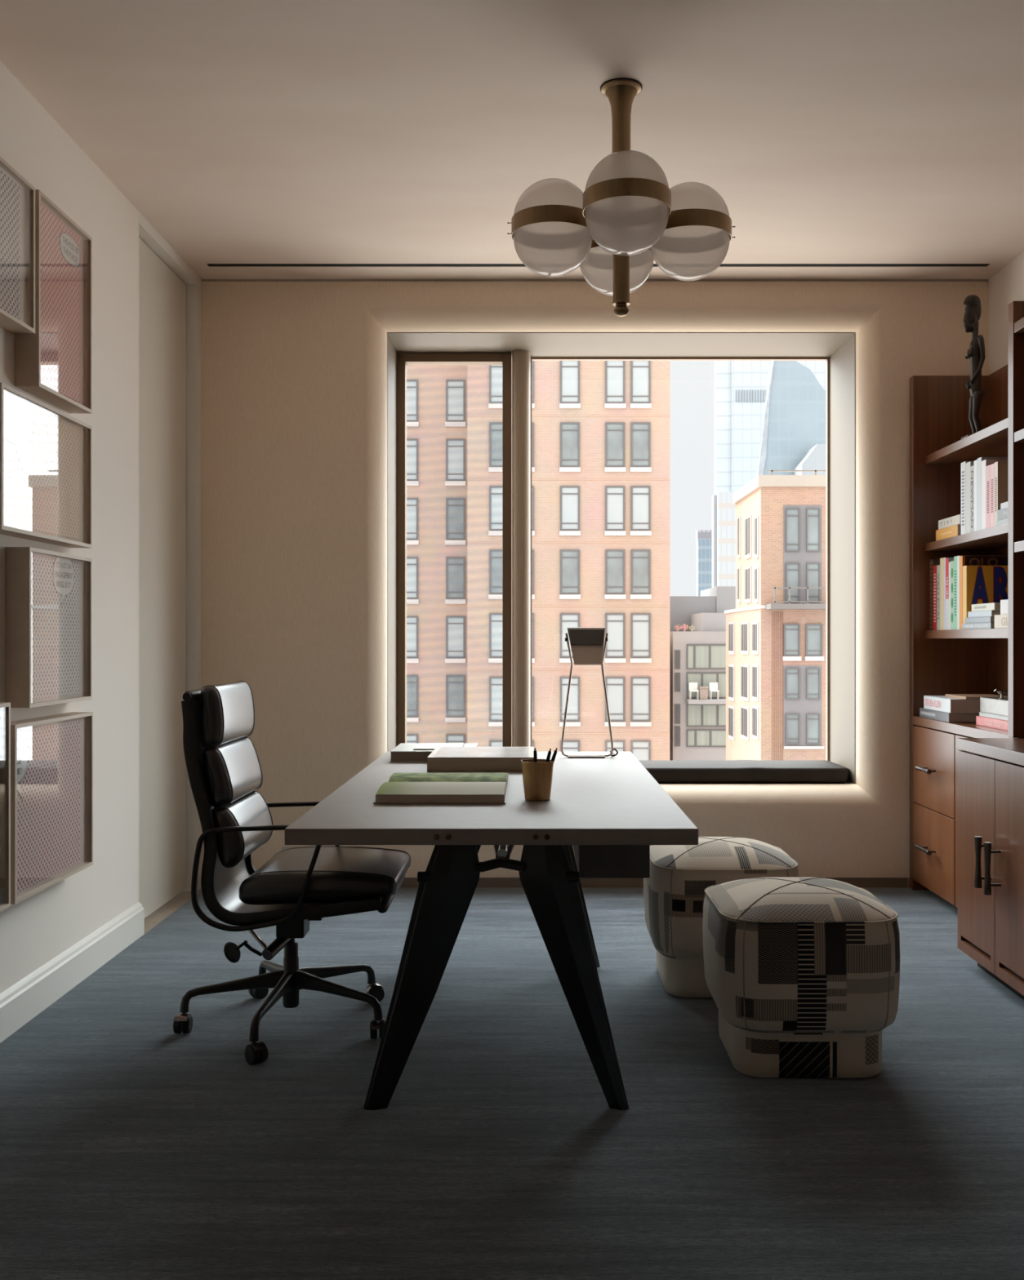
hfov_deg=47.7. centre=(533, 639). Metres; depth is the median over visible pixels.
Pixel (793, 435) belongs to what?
tower
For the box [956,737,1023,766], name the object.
countertop
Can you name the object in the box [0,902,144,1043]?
baseboard
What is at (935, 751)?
base cabinet
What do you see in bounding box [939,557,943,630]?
book
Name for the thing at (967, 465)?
book
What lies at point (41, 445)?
print
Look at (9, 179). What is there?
print
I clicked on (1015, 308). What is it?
bookcase
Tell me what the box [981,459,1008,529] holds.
book
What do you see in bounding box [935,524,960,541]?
book
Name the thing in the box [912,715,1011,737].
countertop
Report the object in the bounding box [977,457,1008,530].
book
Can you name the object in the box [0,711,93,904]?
picture frame
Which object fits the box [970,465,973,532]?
book
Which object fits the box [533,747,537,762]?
pen
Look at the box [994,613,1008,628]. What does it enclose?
book
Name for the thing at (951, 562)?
book
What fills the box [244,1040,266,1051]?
hood
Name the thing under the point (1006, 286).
wall
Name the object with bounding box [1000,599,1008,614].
book
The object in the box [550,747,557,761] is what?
pen
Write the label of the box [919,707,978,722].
book
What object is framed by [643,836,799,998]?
ottoman
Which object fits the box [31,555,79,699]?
print
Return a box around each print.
[0,169,19,319]
[3,407,79,539]
[17,720,79,892]
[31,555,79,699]
[40,204,79,402]
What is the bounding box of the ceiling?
[0,0,1023,279]
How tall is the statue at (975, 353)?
0.674 m
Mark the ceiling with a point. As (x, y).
(242, 131)
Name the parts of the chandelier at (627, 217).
globe, globe, stem, globe, globe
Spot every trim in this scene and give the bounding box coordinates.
[138,211,196,284]
[183,275,201,890]
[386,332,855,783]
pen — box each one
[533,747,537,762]
[545,748,551,762]
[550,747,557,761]
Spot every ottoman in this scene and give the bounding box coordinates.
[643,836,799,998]
[702,877,900,1078]
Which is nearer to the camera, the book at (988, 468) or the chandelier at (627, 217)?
the chandelier at (627, 217)
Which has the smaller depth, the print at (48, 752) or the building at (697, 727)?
the print at (48, 752)
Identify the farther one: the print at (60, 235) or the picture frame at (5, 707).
the print at (60, 235)
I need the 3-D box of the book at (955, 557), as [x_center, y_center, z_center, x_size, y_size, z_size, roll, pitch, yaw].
[2.050,-0.215,5.296,0.241,0.336,0.037,0,0,0]
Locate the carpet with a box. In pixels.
[0,887,1023,1279]
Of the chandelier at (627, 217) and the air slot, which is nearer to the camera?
the chandelier at (627, 217)
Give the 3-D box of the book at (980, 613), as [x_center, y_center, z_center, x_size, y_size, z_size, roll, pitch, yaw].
[2.021,-0.112,4.988,0.200,0.026,0.264,0,0,0]
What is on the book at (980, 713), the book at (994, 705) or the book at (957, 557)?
the book at (994, 705)
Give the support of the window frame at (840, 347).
attached to the wall at (294, 395)
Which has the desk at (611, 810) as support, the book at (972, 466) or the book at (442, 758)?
the book at (442, 758)
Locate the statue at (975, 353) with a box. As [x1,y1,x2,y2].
[960,294,985,439]
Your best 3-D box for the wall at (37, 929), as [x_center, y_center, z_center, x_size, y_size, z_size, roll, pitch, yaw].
[-1.710,-0.279,1.615,0.150,2.997,8.030,0,0,0]
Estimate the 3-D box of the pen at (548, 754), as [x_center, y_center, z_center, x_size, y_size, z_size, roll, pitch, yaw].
[0.034,0.400,3.488,0.042,0.145,0.012,0,0,-11]
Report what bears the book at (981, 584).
on the bookcase at (949, 661)
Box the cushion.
[638,760,849,782]
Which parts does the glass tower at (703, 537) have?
crown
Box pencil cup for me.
[520,759,553,801]
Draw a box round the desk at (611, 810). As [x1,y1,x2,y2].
[284,751,697,1110]
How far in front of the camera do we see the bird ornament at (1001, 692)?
4.88 m
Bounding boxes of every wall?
[0,61,196,993]
[200,279,988,887]
[987,251,1023,374]
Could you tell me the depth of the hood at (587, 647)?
4.71 m
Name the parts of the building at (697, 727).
pane, pane, pane, pane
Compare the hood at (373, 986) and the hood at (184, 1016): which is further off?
the hood at (373, 986)
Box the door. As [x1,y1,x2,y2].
[138,237,186,917]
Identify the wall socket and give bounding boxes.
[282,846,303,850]
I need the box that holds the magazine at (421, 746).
[413,742,464,750]
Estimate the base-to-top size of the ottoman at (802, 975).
0.506 m
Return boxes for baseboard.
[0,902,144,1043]
[400,877,906,887]
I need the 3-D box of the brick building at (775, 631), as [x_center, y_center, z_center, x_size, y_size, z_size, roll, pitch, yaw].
[12.579,3.287,48.630,7.720,19.866,9.260,0,0,0]
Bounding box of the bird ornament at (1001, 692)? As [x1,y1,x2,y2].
[993,688,1008,698]
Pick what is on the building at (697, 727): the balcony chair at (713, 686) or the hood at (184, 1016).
the balcony chair at (713, 686)
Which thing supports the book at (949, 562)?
on the bookcase at (949, 661)
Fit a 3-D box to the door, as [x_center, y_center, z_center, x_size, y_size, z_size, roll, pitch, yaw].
[-1.706,-0.258,5.182,0.038,2.932,0.884,0,0,0]
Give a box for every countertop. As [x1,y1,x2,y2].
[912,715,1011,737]
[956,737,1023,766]
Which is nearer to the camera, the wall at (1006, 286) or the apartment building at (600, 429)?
the wall at (1006, 286)
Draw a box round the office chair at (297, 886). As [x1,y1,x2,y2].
[173,680,410,1065]
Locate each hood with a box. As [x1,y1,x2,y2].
[174,1012,191,1021]
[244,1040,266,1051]
[365,982,383,991]
[371,1018,384,1029]
[566,627,604,665]
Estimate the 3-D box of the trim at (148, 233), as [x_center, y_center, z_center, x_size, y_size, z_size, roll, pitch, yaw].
[-1.685,-1.752,5.215,0.101,0.047,0.830,0,0,0]
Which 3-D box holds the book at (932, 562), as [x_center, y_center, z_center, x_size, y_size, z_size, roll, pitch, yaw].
[2.050,-0.219,5.621,0.241,0.344,0.055,0,0,0]
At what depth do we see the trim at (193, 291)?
5.63 m
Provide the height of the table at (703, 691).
0.650 m
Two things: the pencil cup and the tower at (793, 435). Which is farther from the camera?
the tower at (793, 435)
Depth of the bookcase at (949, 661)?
5.64 m
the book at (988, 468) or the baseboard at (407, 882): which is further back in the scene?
the baseboard at (407, 882)
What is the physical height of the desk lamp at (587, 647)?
0.532 m
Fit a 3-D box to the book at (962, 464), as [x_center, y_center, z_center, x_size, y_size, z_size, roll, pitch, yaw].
[2.038,-0.632,5.170,0.241,0.324,0.056,0,0,0]
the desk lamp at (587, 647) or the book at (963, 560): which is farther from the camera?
the book at (963, 560)
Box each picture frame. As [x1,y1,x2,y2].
[0,156,35,333]
[0,382,92,547]
[0,702,10,911]
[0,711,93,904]
[4,546,92,707]
[14,189,92,413]
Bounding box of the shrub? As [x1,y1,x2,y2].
[680,623,688,631]
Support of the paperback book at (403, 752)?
on the desk at (611, 810)
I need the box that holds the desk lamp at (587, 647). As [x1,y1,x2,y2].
[560,627,617,758]
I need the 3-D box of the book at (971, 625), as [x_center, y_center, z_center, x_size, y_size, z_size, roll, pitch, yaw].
[2.019,-0.060,5.011,0.210,0.026,0.329,0,0,0]
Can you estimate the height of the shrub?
0.391 m
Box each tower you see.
[695,529,711,595]
[711,492,735,587]
[755,360,826,476]
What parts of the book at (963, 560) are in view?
panel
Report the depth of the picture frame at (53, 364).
3.85 m
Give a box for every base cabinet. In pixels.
[912,715,1011,907]
[956,737,1023,999]
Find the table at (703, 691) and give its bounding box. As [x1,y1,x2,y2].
[697,686,708,699]
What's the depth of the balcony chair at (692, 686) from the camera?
59.49 m
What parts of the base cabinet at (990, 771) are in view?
door, handle, handle, door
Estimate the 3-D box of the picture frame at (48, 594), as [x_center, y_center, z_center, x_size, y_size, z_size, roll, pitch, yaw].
[-1.596,-0.039,3.837,0.076,0.498,0.507,0,0,0]
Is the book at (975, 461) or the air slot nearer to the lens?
the book at (975, 461)
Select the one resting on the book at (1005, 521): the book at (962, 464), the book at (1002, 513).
the book at (1002, 513)
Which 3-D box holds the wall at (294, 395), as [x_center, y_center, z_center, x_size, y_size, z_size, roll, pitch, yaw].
[0.302,-0.329,6.060,4.175,3.097,0.720,0,0,0]
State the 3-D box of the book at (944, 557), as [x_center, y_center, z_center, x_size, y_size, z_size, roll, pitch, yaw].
[2.050,-0.217,5.435,0.240,0.340,0.026,0,0,0]
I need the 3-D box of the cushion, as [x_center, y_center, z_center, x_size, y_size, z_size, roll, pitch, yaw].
[0.446,0.686,6.056,2.349,0.080,0.388,0,0,0]
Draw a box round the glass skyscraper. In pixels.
[714,360,826,494]
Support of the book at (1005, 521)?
on the bookcase at (949, 661)
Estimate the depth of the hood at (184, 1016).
3.57 m
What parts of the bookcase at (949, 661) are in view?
shelf, shelf, shelf, panel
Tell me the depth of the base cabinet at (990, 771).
4.02 m
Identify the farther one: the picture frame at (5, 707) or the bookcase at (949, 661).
the bookcase at (949, 661)
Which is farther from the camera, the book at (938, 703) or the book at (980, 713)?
the book at (938, 703)
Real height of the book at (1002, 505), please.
0.026 m
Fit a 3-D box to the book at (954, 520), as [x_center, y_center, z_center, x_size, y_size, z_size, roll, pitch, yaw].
[2.021,-0.545,5.355,0.200,0.044,0.280,0,0,0]
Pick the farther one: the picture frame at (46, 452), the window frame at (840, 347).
the window frame at (840, 347)
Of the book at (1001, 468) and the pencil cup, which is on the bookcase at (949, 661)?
the book at (1001, 468)
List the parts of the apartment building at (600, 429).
pane, pane, pane, pane, pane, pane, pane, sill, sill, sill, sill, sill, sill, pane, sill, pane, sill, pane, sill, pane, sill, pane, sill, pane, sill, pane, sill, sill, sill, sill, sill, sill, pane, pane, pane, pane, pane, pane, pane, pane, pane, pane, pane, pane, pane, sill, sill, pane, pane, sill, pane, sill, pane, sill, pane, sill, pane, pane, sill, sill, sill, sill, sill, sill, pane, pane, pane, pane, pane, pane, pane, pane, pane, pane, pane, pane, pane, pane, sill, sill, sill, sill, sill, sill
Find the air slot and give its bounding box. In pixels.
[207,263,989,266]
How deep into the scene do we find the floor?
5.27 m
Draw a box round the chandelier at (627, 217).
[506,77,734,316]
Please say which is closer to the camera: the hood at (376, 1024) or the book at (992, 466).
the hood at (376, 1024)
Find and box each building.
[406,360,670,759]
[669,586,735,759]
[724,470,826,759]
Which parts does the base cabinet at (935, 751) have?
handle, handle, drawer, drawer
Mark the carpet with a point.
(132, 1147)
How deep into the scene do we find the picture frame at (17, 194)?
3.53 m
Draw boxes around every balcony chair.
[688,682,698,699]
[709,682,719,699]
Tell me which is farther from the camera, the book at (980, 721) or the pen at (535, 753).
the book at (980, 721)
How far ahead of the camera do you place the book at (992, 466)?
4.84 m
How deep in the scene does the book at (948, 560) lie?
5.40 m
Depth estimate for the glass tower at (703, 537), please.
260.02 m
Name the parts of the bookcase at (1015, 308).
shelf, shelf, shelf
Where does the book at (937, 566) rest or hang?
on the bookcase at (949, 661)
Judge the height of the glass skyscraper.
138.000 m
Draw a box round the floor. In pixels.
[2,888,201,1041]
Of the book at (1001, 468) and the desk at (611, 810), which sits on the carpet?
the desk at (611, 810)
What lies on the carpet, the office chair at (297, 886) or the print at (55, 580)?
the office chair at (297, 886)
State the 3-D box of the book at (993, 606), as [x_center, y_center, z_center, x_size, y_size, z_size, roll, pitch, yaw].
[2.025,-0.141,4.963,0.200,0.030,0.255,0,0,0]
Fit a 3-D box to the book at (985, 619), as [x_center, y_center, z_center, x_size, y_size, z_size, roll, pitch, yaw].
[2.022,-0.086,5.000,0.210,0.025,0.289,0,0,0]
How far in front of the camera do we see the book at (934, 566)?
5.56 m
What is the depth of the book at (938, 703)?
5.18 m
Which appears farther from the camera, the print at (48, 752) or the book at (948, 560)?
the book at (948, 560)
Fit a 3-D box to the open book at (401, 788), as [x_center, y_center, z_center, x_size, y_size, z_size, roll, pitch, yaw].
[-0.275,0.460,3.675,0.387,0.039,0.580,0,0,0]
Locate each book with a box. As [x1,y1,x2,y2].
[373,773,509,804]
[390,742,478,761]
[426,746,533,771]
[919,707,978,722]
[923,695,979,713]
[928,559,939,630]
[933,564,937,630]
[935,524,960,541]
[936,564,939,630]
[937,514,960,529]
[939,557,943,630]
[943,557,947,630]
[945,557,953,630]
[945,693,1008,699]
[948,561,950,629]
[950,560,953,629]
[953,555,956,629]
[956,555,959,629]
[959,555,1008,629]
[960,461,969,534]
[961,622,994,629]
[962,565,1008,623]
[964,461,973,533]
[964,616,994,623]
[967,609,999,617]
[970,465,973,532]
[971,602,999,611]
[973,459,977,531]
[975,715,1008,730]
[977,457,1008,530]
[978,711,1008,720]
[979,697,1008,715]
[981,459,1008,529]
[986,464,990,528]
[990,463,994,527]
[994,461,1008,526]
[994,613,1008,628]
[995,518,1008,525]
[996,506,1008,520]
[1000,501,1008,509]
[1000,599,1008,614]
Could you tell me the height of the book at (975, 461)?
0.310 m
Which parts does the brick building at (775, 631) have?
pane, pane, pane, pane, pane, pane, pane, pane, pane, pane, pane, pane, pane, pane, pane, cornice, sill, pane, pane, pane, pane, pane, roof railing, railing, sill, pane, pane, pane, pane, sill, pane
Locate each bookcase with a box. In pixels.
[909,364,1008,889]
[1008,301,1023,737]
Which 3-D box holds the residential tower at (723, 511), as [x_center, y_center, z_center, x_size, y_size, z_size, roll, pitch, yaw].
[25.750,6.033,151.500,4.500,50.374,3.000,0,0,0]
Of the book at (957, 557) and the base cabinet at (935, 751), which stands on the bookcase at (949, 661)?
the book at (957, 557)
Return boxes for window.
[396,350,829,760]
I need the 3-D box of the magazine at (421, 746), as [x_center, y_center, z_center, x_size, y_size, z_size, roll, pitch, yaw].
[-0.382,0.435,4.730,0.190,0.005,0.260,0,0,0]
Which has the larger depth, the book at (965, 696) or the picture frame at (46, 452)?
the book at (965, 696)

